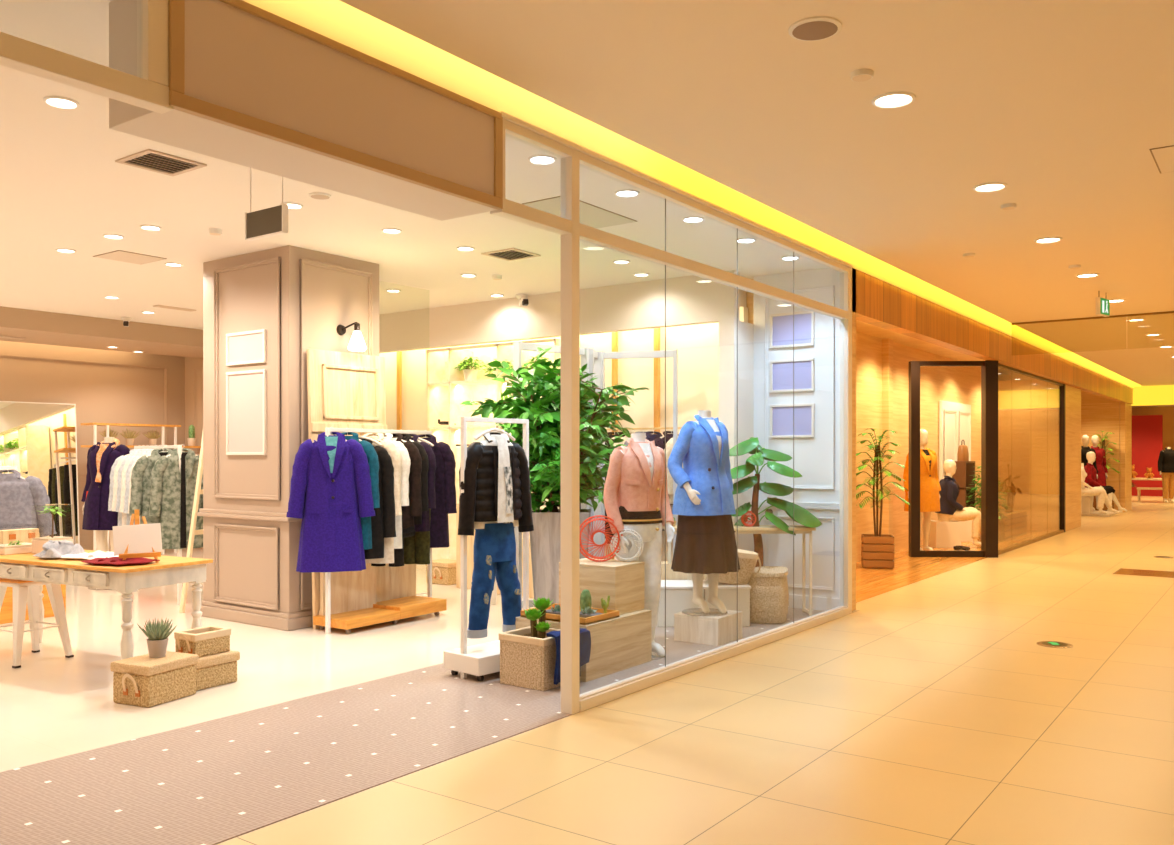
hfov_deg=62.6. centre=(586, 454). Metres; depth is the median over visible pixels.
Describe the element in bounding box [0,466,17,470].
clothes rack
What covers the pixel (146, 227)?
recessed light
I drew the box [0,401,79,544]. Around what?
wall mirror
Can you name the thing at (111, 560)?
trousers
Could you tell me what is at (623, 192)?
recessed light
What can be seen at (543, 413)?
ficus tree
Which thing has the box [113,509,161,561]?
easel
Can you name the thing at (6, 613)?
wooden crate
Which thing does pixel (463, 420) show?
clothes rack
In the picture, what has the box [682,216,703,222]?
recessed light
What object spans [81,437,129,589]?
mannequin
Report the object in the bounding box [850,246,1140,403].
wall
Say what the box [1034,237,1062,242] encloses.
recessed light
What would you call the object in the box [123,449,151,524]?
garment
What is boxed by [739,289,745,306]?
wall
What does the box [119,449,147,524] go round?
garment
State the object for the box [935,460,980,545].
mannequin
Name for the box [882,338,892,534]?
wall
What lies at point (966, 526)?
cube
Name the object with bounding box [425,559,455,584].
storage basket
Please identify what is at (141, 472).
jacket
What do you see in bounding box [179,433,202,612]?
wooden ladder
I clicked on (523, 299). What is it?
security camera
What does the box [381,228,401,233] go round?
recessed light
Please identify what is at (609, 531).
garment
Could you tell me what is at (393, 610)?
platform
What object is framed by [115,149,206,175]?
ceiling vent
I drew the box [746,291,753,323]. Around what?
wall
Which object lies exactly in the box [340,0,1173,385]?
ceiling
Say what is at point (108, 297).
recessed light
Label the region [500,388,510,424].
grass plant
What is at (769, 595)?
basket
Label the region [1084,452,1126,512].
mannequin
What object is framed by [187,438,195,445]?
pot
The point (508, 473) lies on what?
print
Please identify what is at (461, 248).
recessed light
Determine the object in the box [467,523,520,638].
jeans
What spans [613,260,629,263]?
recessed light
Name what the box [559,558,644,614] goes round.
wooden box
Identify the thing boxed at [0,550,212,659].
work table
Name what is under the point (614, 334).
upright pole
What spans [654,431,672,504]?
garment
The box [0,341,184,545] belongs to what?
wall
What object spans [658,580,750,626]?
bench
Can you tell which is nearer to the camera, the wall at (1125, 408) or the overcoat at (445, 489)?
the overcoat at (445, 489)
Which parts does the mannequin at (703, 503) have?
plate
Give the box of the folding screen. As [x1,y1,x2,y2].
[513,341,677,609]
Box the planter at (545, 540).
[529,509,590,606]
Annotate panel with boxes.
[307,349,389,628]
[319,563,375,629]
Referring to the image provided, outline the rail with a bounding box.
[606,427,681,429]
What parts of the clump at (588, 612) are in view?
slate dish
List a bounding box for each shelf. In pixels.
[81,423,200,553]
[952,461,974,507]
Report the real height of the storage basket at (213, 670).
0.200 m
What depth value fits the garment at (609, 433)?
10.44 m
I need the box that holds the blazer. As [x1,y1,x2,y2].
[403,434,435,531]
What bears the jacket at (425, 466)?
hanging from the clothes hanger
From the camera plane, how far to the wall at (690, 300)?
10.69 m
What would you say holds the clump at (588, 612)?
on the wooden tray
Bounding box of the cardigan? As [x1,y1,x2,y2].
[363,433,401,563]
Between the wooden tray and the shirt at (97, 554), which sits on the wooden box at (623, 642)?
the wooden tray
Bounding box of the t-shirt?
[474,431,518,528]
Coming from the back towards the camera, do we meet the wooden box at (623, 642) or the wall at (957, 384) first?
the wall at (957, 384)
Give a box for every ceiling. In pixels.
[0,0,826,329]
[0,328,202,357]
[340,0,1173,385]
[751,279,1034,379]
[1131,404,1173,406]
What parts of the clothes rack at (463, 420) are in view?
rail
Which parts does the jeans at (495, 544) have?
leg, leg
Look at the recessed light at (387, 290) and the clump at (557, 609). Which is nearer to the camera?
the clump at (557, 609)
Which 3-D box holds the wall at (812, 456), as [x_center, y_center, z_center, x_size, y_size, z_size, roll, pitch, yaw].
[2.095,-0.150,9.515,0.930,3.300,0.130,0,0,36]
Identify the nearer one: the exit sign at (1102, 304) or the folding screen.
the folding screen
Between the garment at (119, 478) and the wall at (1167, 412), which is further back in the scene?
the wall at (1167, 412)
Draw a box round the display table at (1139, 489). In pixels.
[1132,478,1168,501]
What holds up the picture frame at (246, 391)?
attached to the column
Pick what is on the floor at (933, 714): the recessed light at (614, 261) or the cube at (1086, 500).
the cube at (1086, 500)
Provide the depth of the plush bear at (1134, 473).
31.44 m
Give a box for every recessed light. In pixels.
[43,96,79,108]
[55,248,75,252]
[103,234,124,238]
[104,296,119,298]
[139,225,161,230]
[141,311,154,313]
[164,262,182,266]
[280,202,302,208]
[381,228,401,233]
[386,289,400,291]
[456,246,474,250]
[460,273,476,276]
[490,294,503,296]
[528,154,555,163]
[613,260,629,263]
[614,189,639,196]
[633,273,648,276]
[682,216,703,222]
[735,238,755,242]
[781,256,799,259]
[871,91,915,107]
[973,182,1006,191]
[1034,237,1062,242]
[1076,273,1098,277]
[1110,299,1125,302]
[1127,318,1145,320]
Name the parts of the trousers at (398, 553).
leg, leg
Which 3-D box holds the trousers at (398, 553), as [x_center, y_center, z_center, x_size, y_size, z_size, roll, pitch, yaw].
[-1.808,0.700,8.731,0.332,0.608,0.160,0,0,12]
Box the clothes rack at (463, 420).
[460,417,528,678]
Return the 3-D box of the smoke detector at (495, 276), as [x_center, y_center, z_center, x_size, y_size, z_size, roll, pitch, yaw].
[-0.901,-1.778,9.666,0.100,0.044,0.100,0,0,36]
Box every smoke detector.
[209,228,221,234]
[492,274,501,279]
[850,69,873,81]
[963,253,974,257]
[1001,203,1016,209]
[1068,265,1080,268]
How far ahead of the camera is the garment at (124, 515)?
10.33 m
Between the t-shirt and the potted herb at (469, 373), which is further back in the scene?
the potted herb at (469, 373)
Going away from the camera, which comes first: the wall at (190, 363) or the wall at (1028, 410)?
the wall at (190, 363)
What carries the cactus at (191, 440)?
on the display shelf at (94, 425)
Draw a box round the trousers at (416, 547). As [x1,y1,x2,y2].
[404,509,430,564]
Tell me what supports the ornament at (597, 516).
on the wooden box at (623, 582)
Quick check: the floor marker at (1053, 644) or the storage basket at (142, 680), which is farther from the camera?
the floor marker at (1053, 644)
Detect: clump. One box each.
[546,604,560,614]
[579,607,603,617]
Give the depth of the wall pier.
9.31 m
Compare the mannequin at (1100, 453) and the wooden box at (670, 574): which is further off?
the mannequin at (1100, 453)
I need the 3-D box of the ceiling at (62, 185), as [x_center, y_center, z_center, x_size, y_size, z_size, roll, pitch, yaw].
[-4.551,-1.850,7.371,9.180,0.100,11.600,0,0,36]
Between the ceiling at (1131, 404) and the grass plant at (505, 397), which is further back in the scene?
the ceiling at (1131, 404)
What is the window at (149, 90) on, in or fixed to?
in the wall at (879, 303)
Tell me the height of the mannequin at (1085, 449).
1.950 m
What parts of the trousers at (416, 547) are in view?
leg, leg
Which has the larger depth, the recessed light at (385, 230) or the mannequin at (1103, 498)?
the mannequin at (1103, 498)
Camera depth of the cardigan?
8.50 m
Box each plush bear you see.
[1132,464,1137,477]
[1144,467,1153,477]
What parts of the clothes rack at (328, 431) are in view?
rail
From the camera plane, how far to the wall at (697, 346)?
10.60 m
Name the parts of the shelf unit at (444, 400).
panel, panel, shelf, shelf, panel, panel, panel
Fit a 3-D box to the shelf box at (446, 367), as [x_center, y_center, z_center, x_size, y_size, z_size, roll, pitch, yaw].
[-1.703,-1.029,11.968,0.200,0.267,0.086,0,0,36]
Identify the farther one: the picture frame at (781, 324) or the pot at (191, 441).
the pot at (191, 441)
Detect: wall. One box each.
[0,306,202,347]
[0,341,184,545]
[185,357,202,548]
[379,270,738,352]
[379,307,747,579]
[719,319,753,551]
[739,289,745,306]
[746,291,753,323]
[754,268,839,598]
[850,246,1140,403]
[856,331,1009,560]
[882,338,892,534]
[998,379,1080,531]
[1081,391,1119,509]
[1120,403,1131,511]
[1132,406,1173,449]
[1132,415,1162,495]
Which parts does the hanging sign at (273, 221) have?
rod, edge trim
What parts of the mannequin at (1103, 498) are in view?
trouser leg, trouser leg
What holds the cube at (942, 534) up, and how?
on the floor at (933, 714)
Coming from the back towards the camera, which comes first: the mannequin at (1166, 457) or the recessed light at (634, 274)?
the mannequin at (1166, 457)
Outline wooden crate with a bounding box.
[0,584,65,623]
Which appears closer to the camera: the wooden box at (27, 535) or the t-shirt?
the t-shirt
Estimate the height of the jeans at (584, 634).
0.338 m
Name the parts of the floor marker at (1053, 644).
glass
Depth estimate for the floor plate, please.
12.29 m
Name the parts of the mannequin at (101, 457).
plate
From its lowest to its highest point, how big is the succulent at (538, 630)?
0.438 m
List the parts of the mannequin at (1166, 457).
trouser leg, trouser leg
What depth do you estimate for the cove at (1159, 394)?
26.16 m
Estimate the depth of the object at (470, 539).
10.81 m
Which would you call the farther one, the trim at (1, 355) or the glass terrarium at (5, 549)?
the trim at (1, 355)
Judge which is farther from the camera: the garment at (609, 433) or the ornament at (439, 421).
the ornament at (439, 421)
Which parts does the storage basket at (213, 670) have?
lid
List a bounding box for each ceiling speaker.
[309,192,330,199]
[788,16,841,40]
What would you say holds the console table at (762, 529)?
on the floor at (933, 714)
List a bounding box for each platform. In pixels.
[313,596,446,633]
[443,640,499,680]
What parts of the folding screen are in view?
panel frame, panel frame, panel frame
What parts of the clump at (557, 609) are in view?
slate dish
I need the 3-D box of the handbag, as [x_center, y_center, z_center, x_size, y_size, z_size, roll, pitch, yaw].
[6.642,-0.082,17.045,0.140,0.379,0.360,0,0,36]
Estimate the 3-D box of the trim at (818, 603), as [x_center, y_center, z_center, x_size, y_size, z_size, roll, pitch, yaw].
[2.048,-0.060,9.450,0.930,3.120,0.030,0,0,36]
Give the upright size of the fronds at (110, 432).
0.275 m
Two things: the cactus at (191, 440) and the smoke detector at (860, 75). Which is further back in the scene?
the cactus at (191, 440)
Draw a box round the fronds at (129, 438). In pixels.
[121,427,139,444]
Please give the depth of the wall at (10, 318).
12.62 m
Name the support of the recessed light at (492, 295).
in the ceiling at (62, 185)
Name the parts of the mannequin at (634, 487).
trouser leg, gold chain, trouser leg, plate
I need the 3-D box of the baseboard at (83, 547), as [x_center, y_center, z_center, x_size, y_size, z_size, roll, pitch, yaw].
[-9.858,1.430,11.074,0.040,0.140,11.370,0,0,36]
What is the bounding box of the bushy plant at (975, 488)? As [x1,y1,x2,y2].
[966,466,1010,539]
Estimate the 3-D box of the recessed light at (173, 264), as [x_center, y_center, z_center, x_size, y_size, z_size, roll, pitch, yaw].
[-3.896,-1.794,9.095,0.163,0.012,0.163,0,0,36]
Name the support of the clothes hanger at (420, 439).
hanging from the clothes rack at (328, 431)
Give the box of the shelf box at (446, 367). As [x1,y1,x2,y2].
[442,362,448,381]
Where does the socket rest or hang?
attached to the wall lamp at (357, 343)
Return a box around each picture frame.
[226,329,266,365]
[226,369,266,454]
[770,311,814,348]
[770,358,814,392]
[770,403,814,437]
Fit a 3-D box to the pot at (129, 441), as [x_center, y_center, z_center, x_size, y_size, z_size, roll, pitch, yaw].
[-6.787,-0.195,14.325,0.120,0.100,0.120,0,0,36]
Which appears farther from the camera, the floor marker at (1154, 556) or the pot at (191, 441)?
the pot at (191, 441)
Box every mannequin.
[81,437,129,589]
[603,433,674,659]
[667,410,739,616]
[903,429,940,549]
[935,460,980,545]
[1081,435,1097,510]
[1081,463,1117,513]
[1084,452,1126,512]
[1091,435,1107,509]
[1158,447,1173,502]
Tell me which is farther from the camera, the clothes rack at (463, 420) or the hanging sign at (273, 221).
the clothes rack at (463, 420)
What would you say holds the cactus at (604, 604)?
on the wooden tray
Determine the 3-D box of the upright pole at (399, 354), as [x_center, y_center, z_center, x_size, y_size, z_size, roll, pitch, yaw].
[-2.484,0.050,12.764,0.060,2.900,0.040,0,0,36]
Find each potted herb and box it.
[453,357,485,379]
[479,359,512,375]
[522,356,550,369]
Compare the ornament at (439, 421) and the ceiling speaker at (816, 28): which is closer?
the ceiling speaker at (816, 28)
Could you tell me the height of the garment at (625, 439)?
0.802 m
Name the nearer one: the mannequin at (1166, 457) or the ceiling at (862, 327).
the ceiling at (862, 327)
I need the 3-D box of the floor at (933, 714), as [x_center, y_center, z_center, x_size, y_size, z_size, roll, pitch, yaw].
[7.946,1.558,20.175,19.200,0.124,54.000,0,0,36]
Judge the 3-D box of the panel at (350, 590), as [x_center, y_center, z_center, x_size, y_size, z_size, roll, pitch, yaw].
[-2.112,1.025,8.544,0.055,0.950,0.600,0,0,36]
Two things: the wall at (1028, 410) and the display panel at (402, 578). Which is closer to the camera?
the display panel at (402, 578)
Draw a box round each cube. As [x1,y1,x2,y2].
[928,520,960,547]
[959,520,972,541]
[1081,496,1091,513]
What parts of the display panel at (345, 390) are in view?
panel moulding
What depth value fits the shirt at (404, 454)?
8.60 m
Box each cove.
[243,0,849,263]
[1132,385,1173,405]
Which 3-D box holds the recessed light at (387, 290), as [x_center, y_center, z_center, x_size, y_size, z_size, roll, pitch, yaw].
[-2.115,-1.794,10.546,0.163,0.012,0.163,0,0,36]
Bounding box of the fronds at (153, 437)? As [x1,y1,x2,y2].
[143,429,161,444]
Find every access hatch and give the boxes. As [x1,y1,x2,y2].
[93,250,166,264]
[522,196,637,227]
[1149,145,1173,172]
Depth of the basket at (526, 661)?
6.19 m
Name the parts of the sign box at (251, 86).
panel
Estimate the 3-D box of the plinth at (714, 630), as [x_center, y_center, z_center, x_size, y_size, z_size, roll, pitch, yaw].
[0.988,1.390,7.841,0.400,0.220,0.420,0,0,36]
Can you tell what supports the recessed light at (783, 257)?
in the ceiling at (62, 185)
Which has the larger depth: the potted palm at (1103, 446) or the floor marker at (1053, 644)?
the potted palm at (1103, 446)
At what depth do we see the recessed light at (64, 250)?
8.46 m
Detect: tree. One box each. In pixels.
[40,506,65,537]
[461,347,649,511]
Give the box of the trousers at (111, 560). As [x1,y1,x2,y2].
[81,557,159,564]
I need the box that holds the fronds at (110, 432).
[99,427,122,437]
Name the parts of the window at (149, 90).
transom rail, rail, transom rail, rail, kick rail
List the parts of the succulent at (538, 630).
stem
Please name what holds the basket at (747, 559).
on the bench
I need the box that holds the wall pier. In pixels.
[852,268,855,610]
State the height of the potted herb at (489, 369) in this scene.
0.248 m
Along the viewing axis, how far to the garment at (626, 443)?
10.20 m
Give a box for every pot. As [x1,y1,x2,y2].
[125,438,133,444]
[146,637,167,657]
[149,439,156,444]
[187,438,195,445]
[463,369,477,379]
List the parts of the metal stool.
leg, seat, leg, leg, leg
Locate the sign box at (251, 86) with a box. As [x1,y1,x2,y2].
[109,0,502,220]
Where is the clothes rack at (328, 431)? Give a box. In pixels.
[325,428,431,633]
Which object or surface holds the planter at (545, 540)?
on the floor at (933, 714)
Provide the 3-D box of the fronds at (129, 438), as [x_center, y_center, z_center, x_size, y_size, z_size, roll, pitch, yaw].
[-6.780,-0.280,14.318,0.298,0.269,0.282,0,0,36]
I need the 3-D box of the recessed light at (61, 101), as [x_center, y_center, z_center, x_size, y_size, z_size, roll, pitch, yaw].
[-2.676,-1.794,4.914,0.163,0.012,0.163,0,0,36]
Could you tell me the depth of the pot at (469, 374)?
11.65 m
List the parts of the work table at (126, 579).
drawer moulding, drawer, leg, drawer moulding, drawer, drawer moulding, drawer, leg, leg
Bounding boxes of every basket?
[110,651,198,707]
[174,626,230,656]
[195,650,239,690]
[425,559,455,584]
[499,626,560,690]
[703,549,760,584]
[748,566,788,623]
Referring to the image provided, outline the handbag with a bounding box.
[957,440,968,460]
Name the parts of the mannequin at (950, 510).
trouser leg, trouser leg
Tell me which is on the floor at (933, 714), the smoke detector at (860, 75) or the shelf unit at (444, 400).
the shelf unit at (444, 400)
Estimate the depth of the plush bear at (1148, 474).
31.27 m
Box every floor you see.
[0,496,1173,844]
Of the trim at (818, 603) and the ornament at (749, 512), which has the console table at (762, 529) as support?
the ornament at (749, 512)
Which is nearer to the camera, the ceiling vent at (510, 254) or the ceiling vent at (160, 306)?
the ceiling vent at (510, 254)
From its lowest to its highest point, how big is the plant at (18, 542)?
0.050 m
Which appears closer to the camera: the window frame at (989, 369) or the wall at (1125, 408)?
the window frame at (989, 369)
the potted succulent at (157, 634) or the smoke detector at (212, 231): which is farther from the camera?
the smoke detector at (212, 231)
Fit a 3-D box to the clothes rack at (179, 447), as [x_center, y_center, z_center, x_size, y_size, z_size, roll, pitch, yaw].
[-4.527,0.700,10.157,0.037,1.600,1.420,0,0,-42]
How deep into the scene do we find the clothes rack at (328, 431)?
8.31 m
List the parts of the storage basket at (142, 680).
lid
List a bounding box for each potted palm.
[856,428,909,568]
[1093,431,1119,510]
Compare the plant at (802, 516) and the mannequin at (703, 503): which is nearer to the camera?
the mannequin at (703, 503)
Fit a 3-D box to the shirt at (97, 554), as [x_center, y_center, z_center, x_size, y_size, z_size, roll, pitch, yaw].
[-3.487,0.713,6.873,0.383,0.060,0.338,0,0,24]
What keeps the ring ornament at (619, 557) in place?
on the wooden box at (623, 582)
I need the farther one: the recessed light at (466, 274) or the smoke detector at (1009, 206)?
the recessed light at (466, 274)
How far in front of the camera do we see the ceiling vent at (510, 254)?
8.63 m
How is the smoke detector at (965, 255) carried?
attached to the ceiling at (1064, 104)
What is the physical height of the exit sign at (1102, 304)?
0.272 m
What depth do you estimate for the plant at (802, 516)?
8.99 m
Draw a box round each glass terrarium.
[0,523,40,554]
[32,504,72,553]
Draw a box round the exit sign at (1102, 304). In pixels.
[1096,297,1109,316]
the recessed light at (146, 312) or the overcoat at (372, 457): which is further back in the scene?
the recessed light at (146, 312)
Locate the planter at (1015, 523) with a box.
[998,464,1026,538]
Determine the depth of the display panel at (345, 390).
8.65 m
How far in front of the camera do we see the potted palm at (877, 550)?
12.77 m
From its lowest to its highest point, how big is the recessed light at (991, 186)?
0.012 m
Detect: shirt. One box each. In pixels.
[60,550,118,559]
[381,433,410,548]
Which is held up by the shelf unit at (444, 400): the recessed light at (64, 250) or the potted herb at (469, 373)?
the potted herb at (469, 373)
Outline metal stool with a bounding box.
[0,578,73,667]
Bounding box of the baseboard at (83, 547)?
[81,544,110,551]
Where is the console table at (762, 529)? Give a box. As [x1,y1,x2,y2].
[662,525,815,615]
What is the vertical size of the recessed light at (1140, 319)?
0.012 m
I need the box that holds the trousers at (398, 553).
[371,538,403,566]
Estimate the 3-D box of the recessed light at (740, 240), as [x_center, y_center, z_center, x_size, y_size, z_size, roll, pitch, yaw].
[1.330,-1.794,8.075,0.173,0.012,0.173,0,0,36]
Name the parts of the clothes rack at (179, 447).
rail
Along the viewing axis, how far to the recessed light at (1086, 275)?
10.07 m
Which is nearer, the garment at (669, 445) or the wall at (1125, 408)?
the garment at (669, 445)
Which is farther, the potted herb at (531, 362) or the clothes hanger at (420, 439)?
the potted herb at (531, 362)
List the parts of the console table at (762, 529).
leg, leg, rail, leg, leg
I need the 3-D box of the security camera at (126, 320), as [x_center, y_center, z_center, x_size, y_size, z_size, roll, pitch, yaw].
[-6.018,-1.736,12.606,0.130,0.127,0.206,0,0,-20]
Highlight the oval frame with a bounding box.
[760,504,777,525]
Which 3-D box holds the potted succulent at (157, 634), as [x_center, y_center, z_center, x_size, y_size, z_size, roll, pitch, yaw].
[-2.654,1.126,5.965,0.208,0.244,0.200,0,0,36]
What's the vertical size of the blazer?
0.902 m
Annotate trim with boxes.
[0,354,202,474]
[758,286,839,610]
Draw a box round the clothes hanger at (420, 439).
[417,438,433,446]
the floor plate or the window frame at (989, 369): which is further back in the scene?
the window frame at (989, 369)
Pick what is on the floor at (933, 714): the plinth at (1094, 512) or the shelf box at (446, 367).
the plinth at (1094, 512)
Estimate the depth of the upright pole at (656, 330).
10.40 m
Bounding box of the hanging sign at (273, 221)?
[245,168,287,240]
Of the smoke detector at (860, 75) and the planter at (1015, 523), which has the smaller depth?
the smoke detector at (860, 75)
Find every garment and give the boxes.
[108,449,135,525]
[112,449,139,525]
[115,449,143,524]
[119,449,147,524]
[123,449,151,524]
[127,449,167,521]
[605,432,621,537]
[605,432,624,543]
[610,432,634,455]
[624,431,644,446]
[645,431,664,530]
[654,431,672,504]
[664,431,682,503]
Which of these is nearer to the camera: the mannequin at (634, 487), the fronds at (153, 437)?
the mannequin at (634, 487)
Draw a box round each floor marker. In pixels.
[1036,641,1072,647]
[1154,556,1173,557]
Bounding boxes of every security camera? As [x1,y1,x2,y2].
[121,317,131,326]
[516,294,528,306]
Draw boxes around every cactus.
[187,425,195,445]
[580,589,591,610]
[601,596,609,612]
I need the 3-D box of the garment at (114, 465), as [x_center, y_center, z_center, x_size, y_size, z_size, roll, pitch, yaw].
[-4.912,0.384,10.590,0.622,0.902,0.156,0,0,-30]
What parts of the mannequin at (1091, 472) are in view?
trouser leg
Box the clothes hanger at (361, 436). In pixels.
[358,428,381,445]
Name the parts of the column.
chair rail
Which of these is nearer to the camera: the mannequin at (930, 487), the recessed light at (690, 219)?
the recessed light at (690, 219)
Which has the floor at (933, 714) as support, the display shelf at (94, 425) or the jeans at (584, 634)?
the display shelf at (94, 425)
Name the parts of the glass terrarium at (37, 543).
glass lid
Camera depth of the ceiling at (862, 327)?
15.19 m
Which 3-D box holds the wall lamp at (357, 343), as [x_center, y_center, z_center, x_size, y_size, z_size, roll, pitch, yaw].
[-2.105,-1.069,8.703,0.250,0.259,0.169,0,0,27]
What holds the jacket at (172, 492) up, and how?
hanging from the clothes hanger
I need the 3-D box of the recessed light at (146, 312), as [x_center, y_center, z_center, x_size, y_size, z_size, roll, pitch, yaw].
[-5.523,-1.794,12.150,0.163,0.012,0.163,0,0,36]
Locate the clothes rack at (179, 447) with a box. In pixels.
[134,445,181,604]
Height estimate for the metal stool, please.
0.600 m
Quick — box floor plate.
[1113,568,1173,577]
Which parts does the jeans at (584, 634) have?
leg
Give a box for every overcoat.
[286,432,374,572]
[342,432,379,548]
[418,434,456,547]
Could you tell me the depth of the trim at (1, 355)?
15.19 m
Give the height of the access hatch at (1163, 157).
0.006 m
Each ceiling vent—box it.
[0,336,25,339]
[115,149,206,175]
[153,305,195,311]
[481,248,540,260]
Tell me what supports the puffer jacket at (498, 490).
hanging from the clothes hanger at (477, 437)
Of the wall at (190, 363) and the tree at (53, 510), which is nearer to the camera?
the tree at (53, 510)
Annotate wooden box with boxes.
[0,528,38,543]
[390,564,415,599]
[515,609,651,681]
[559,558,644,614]
[661,561,686,579]
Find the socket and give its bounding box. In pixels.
[354,323,359,330]
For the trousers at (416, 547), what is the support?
hanging from the clothes rack at (328, 431)
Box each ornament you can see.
[438,419,455,424]
[579,515,622,561]
[610,529,642,561]
[741,511,755,525]
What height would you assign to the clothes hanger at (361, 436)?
0.164 m
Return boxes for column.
[197,245,378,630]
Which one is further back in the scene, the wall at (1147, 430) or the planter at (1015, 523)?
the wall at (1147, 430)
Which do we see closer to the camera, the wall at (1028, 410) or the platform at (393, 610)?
the platform at (393, 610)
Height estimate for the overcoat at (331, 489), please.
1.172 m
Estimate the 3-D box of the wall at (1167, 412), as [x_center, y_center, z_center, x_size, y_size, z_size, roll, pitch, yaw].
[22.431,-0.200,35.058,13.200,3.400,0.100,0,0,36]
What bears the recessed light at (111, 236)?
in the ceiling at (62, 185)
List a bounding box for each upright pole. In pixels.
[397,351,401,433]
[612,332,617,558]
[654,328,659,431]
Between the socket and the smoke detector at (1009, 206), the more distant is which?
the socket
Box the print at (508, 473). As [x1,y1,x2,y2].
[504,467,512,513]
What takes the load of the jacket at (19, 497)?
hanging from the clothes hanger
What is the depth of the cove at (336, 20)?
5.16 m
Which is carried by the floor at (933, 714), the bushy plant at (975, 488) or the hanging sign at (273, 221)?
the bushy plant at (975, 488)
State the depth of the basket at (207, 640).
6.25 m
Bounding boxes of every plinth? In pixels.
[674,607,741,645]
[1081,510,1122,516]
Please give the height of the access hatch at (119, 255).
0.006 m
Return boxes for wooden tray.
[520,603,619,624]
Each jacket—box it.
[0,470,56,536]
[129,448,170,523]
[149,448,202,548]
[360,439,395,558]
[384,433,421,537]
[393,434,428,524]
[458,433,533,535]
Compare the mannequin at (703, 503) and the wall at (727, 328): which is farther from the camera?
the wall at (727, 328)
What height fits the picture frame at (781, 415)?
0.330 m
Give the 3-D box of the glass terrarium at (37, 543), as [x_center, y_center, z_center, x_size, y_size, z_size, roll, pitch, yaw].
[-4.036,0.556,7.285,0.200,0.364,0.200,0,0,28]
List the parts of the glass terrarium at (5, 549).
glass lid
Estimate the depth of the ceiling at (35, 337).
13.41 m
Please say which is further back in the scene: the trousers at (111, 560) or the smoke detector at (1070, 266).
the smoke detector at (1070, 266)
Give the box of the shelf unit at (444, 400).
[426,338,560,566]
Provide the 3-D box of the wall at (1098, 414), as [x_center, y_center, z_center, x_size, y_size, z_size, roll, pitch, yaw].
[12.249,-0.120,27.615,5.440,3.240,1.300,0,0,36]
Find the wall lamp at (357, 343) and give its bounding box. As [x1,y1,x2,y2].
[336,322,366,350]
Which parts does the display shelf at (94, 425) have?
leg, leg, leg, leg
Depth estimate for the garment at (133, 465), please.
9.92 m
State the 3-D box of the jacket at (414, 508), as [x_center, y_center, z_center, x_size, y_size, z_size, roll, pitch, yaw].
[-1.778,0.288,8.757,0.564,0.971,0.265,0,0,10]
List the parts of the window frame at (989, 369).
post, head rail, rail, post, head rail, rail, post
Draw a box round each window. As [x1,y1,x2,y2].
[0,0,852,713]
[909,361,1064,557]
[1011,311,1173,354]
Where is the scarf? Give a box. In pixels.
[33,540,84,557]
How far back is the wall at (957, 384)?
15.15 m
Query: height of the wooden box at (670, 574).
0.500 m
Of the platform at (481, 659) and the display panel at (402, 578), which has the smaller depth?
the platform at (481, 659)
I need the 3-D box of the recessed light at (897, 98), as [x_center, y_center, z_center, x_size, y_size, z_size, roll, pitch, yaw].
[1.619,-1.874,5.100,0.224,0.012,0.224,0,0,36]
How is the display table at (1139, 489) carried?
on the floor at (933, 714)
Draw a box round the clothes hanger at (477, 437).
[474,425,515,440]
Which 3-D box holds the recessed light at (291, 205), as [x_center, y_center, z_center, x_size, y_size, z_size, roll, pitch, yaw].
[-2.128,-1.794,6.950,0.163,0.012,0.163,0,0,36]
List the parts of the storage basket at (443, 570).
lid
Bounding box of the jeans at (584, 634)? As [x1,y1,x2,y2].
[546,628,590,684]
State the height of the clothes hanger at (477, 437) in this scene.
0.164 m
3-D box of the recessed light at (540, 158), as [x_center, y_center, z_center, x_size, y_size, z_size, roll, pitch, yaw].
[-0.272,-1.794,5.864,0.173,0.012,0.173,0,0,36]
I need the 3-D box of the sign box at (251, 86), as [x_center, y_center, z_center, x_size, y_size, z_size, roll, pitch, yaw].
[-1.166,-1.540,4.438,0.445,0.500,1.860,0,0,36]
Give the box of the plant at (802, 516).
[729,437,821,566]
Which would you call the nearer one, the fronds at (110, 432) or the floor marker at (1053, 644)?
the floor marker at (1053, 644)
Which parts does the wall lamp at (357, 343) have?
wall plate, arm, lamp shade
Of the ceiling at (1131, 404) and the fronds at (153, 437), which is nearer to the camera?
the fronds at (153, 437)
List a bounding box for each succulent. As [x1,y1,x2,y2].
[137,618,176,657]
[524,597,554,638]

